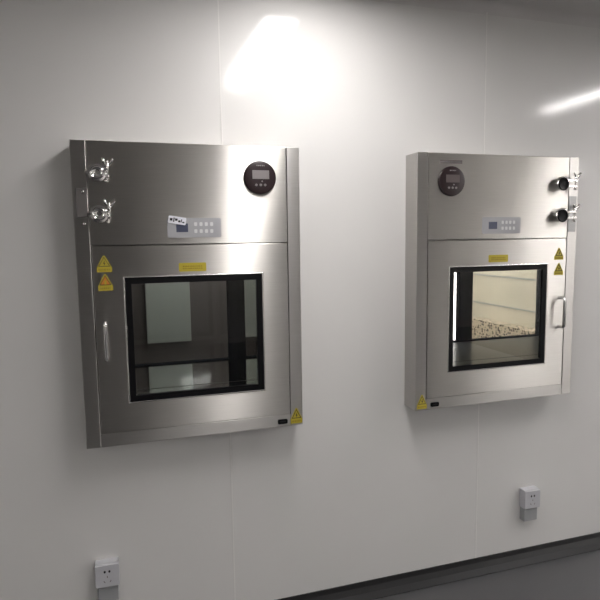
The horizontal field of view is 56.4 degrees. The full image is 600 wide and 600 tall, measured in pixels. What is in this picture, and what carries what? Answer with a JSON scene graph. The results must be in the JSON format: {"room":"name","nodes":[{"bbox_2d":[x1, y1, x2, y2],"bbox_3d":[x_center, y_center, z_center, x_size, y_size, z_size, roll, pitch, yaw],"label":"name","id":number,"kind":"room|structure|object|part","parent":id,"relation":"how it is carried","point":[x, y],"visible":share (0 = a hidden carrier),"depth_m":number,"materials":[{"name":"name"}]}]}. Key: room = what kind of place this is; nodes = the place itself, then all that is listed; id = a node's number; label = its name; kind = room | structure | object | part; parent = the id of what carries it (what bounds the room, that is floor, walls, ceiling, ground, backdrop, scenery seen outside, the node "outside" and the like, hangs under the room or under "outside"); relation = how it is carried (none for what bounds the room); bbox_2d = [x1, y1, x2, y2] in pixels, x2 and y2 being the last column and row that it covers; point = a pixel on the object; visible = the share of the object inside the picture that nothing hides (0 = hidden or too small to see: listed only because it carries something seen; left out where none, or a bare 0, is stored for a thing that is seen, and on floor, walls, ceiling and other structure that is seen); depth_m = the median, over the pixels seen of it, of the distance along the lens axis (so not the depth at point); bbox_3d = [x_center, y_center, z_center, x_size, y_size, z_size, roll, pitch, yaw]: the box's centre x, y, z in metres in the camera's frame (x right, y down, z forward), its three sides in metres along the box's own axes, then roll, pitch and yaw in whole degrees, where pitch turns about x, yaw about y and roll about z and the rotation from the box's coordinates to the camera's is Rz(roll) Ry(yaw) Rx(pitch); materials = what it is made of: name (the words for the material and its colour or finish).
{"room":"clean room","nodes":[
{"label":"clean room","id":0,"kind":"room"},
{"bbox_2d":[131,281,227,363],"bbox_3d":[-1.128,-0.043,3.353,2.150,2.607,0.050,-3,7,-17],"label":"wall","id":1,"kind":"structure","parent":0,"point":[208,299],"depth_m":3.50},
{"bbox_2d":[145,282,190,343],"bbox_3d":[-0.808,-0.086,3.414,0.264,0.695,0.015,-3,7,-17],"label":"notice board","id":2,"kind":"object","parent":1,"relation":"attached to","point":[168,316],"visible":0.56,"depth_m":3.42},
{"bbox_2d":[0,0,599,599],"bbox_3d":[1.573,-0.025,2.828,10.200,2.607,0.050,-3,7,-17],"label":"wall","id":3,"kind":"structure","parent":0,"point":[370,485],"depth_m":2.31,"materials":[{"name":"white paint"}]},
{"bbox_2d":[95,557,119,599],"bbox_3d":[-0.745,1.090,2.172,0.088,0.160,0.046,-3,7,-17],"label":"wall socket","id":4,"kind":"object","parent":3,"relation":"attached to","point":[107,576],"visible":1,"depth_m":2.16,"materials":[{"name":"white plastic"}]},
{"bbox_3d":[-0.740,1.059,2.152,0.088,0.088,0.009,-3,7,-17],"label":"plate","id":5,"kind":"part","parent":4,"relation":"part of","materials":[{"name":"white plastic"}]},
{"bbox_2d":[69,140,302,448],"bbox_3d":[-0.484,-0.055,2.397,0.820,1.093,0.746,-3,7,-17],"label":"box","id":6,"kind":"object","parent":3,"relation":"attached to","point":[145,194],"visible":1,"depth_m":2.08,"materials":[{"name":"silver metal"}]},
{"bbox_3d":[-0.755,-0.337,1.937,0.036,0.099,0.002,-3,7,-17],"label":"plate","id":7,"kind":"part","parent":6,"relation":"part of","materials":[{"name":"grey metal"}]},
{"bbox_3d":[-0.688,0.146,1.986,0.015,0.149,0.047,-3,7,-17],"label":"door handle","id":8,"kind":"part","parent":6,"relation":"part of","materials":[{"name":"silver metal"}]},
{"bbox_3d":[-0.408,-0.391,2.093,0.714,0.360,0.102,-3,7,-17],"label":"panel","id":9,"kind":"part","parent":6,"relation":"part of","materials":[{"name":"silver metal"}]},
{"bbox_3d":[-0.587,0.057,2.748,0.680,0.589,0.040,-3,7,-17],"label":"door","id":10,"kind":"part","parent":6,"relation":"part of","materials":[{"name":"clear glass"}]},
{"bbox_3d":[-0.390,0.132,2.116,0.712,0.679,0.031,-3,7,-17],"label":"door","id":11,"kind":"part","parent":6,"relation":"part of","materials":[{"name":"silver metal"}]},
{"bbox_3d":[-0.385,0.136,2.103,0.513,0.464,0.007,-3,7,-17],"label":"window trim","id":12,"kind":"part","parent":6,"relation":"part of","materials":[{"name":"black"}]},
{"bbox_3d":[-0.387,-0.266,2.058,0.196,0.071,0.003,-3,7,-17],"label":"control panel","id":13,"kind":"part","parent":6,"relation":"part of","materials":[{"name":"silver metal"}]},
{"bbox_2d":[278,419,287,423],"bbox_3d":[-0.069,0.485,2.236,0.040,0.019,0.005,-3,7,-17],"label":"socket","id":14,"kind":"object","parent":6,"relation":"attached to","point":[280,421],"depth_m":2.23,"materials":[{"name":"black plastic"}]},
{"bbox_2d":[217,0,222,144],"bbox_3d":[-0.304,-0.885,2.127,0.004,0.631,0.003,-3,7,-17],"label":"trim","id":15,"kind":"structure","parent":3,"relation":"attached to","point":[217,0],"depth_m":2.13,"materials":[{"name":"white plastic"}]},
{"bbox_2d":[230,433,235,599],"bbox_3d":[-0.279,0.899,2.322,0.004,0.813,0.003,-3,7,-17],"label":"trim","id":16,"kind":"structure","parent":3,"relation":"attached to","point":[230,433],"depth_m":2.32,"materials":[{"name":"white plastic"}]},
{"bbox_2d":[277,532,599,599],"bbox_3d":[1.606,1.245,2.918,10.200,0.062,0.050,-3,7,-17],"label":"baseboard","id":17,"kind":"structure","parent":3,"relation":"attached to","point":[396,584],"depth_m":2.66,"materials":[{"name":"black plastic"}]},
{"bbox_2d":[475,404,478,557],"bbox_3d":[0.844,0.846,2.666,0.004,0.813,0.003,-3,7,-17],"label":"trim","id":18,"kind":"structure","parent":3,"relation":"attached to","point":[478,404],"depth_m":2.67,"materials":[{"name":"white plastic"}]},
{"bbox_2d":[370,0,599,27],"bbox_3d":[1.568,-1.296,2.646,10.200,0.040,0.040,-3,7,-17],"label":"trim","id":19,"kind":"structure","parent":3,"relation":"attached to","point":[494,8],"depth_m":2.46,"materials":[{"name":"grey metal"}]},
{"bbox_2d":[484,12,487,153],"bbox_3d":[0.818,-0.939,2.471,0.004,0.631,0.003,-3,7,-17],"label":"trim","id":20,"kind":"structure","parent":3,"relation":"attached to","point":[487,12],"depth_m":2.47,"materials":[{"name":"white plastic"}]},
{"bbox_2d":[404,152,581,410],"bbox_3d":[0.783,-0.115,2.785,0.820,1.093,0.746,-3,7,-17],"label":"box","id":21,"kind":"object","parent":3,"relation":"attached to","point":[515,294],"visible":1,"depth_m":2.48,"materials":[{"name":"silver metal"}]},
{"bbox_2d":[430,402,438,406],"bbox_3d":[0.586,0.454,2.437,0.040,0.019,0.005,-3,7,-17],"label":"socket","id":22,"kind":"object","parent":21,"relation":"attached to","point":[432,404],"depth_m":2.43,"materials":[{"name":"black plastic"}]},
{"bbox_3d":[0.681,-0.003,3.137,0.680,0.589,0.040,-3,7,-17],"label":"door","id":23,"kind":"part","parent":21,"relation":"part of","materials":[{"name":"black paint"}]},
{"bbox_3d":[0.878,0.071,2.504,0.712,0.679,0.031,-3,7,-17],"label":"door","id":24,"kind":"part","parent":21,"relation":"part of","materials":[{"name":"silver metal"}]},
{"bbox_3d":[0.883,0.076,2.492,0.513,0.464,0.007,-3,7,-17],"label":"window trim","id":25,"kind":"part","parent":21,"relation":"part of","materials":[{"name":"black"}]},
{"bbox_3d":[0.860,-0.451,2.482,0.714,0.360,0.102,-3,7,-17],"label":"panel","id":26,"kind":"part","parent":21,"relation":"part of","materials":[{"name":"silver metal"}]},
{"bbox_3d":[0.880,-0.326,2.447,0.196,0.071,0.003,-3,7,-17],"label":"control panel","id":27,"kind":"part","parent":21,"relation":"part of","materials":[{"name":"silver metal"}]},
{"bbox_3d":[1.198,0.056,2.564,0.015,0.149,0.047,-3,7,-17],"label":"door handle","id":28,"kind":"part","parent":21,"relation":"part of","materials":[{"name":"silver metal"}]},
{"bbox_3d":[1.240,-0.392,2.552,0.042,0.161,0.002,-3,7,-17],"label":"plate","id":29,"kind":"part","parent":21,"relation":"part of","materials":[{"name":"silver metal"}]},
{"bbox_2d":[519,486,539,521],"bbox_3d":[1.125,1.000,2.745,0.088,0.160,0.046,-3,7,-17],"label":"wall socket","id":30,"kind":"object","parent":3,"relation":"attached to","point":[529,497],"visible":1,"depth_m":2.73,"materials":[{"name":"white plastic"}]},
{"bbox_3d":[1.130,0.969,2.725,0.088,0.088,0.009,-3,7,-17],"label":"plate","id":31,"kind":"part","parent":30,"relation":"part of","materials":[{"name":"white plastic"}]},
{"bbox_2d":[374,550,599,599],"bbox_3d":[2.110,1.470,1.310,10.300,0.050,9.850,-3,7,-17],"label":"floor","id":32,"kind":"structure","parent":0,"point":[576,577],"depth_m":2.59,"materials":[{"name":"grey"}]},
{"bbox_2d":[487,0,599,14],"bbox_3d":[2.072,-1.171,1.022,10.300,0.050,9.850,-3,7,-17],"label":"ceiling","id":33,"kind":"structure","parent":0,"point":[582,6],"depth_m":2.44,"materials":[{"name":"white paint"}]},
{"bbox_3d":[1.172,-0.232,4.787,3.000,2.607,0.050,-3,7,-17],"label":"wall","id":34,"kind":"structure","parent":0,"visible":0},
{"bbox_2d":[453,272,455,339],"bbox_3d":[1.341,-0.144,4.798,0.140,1.700,0.045,-3,7,-17],"label":"wall light","id":35,"kind":"object","parent":34,"relation":"attached to","point":[454,319],"visible":0.02,"depth_m":4.79,"materials":[{"name":"white plastic"}]}
]}

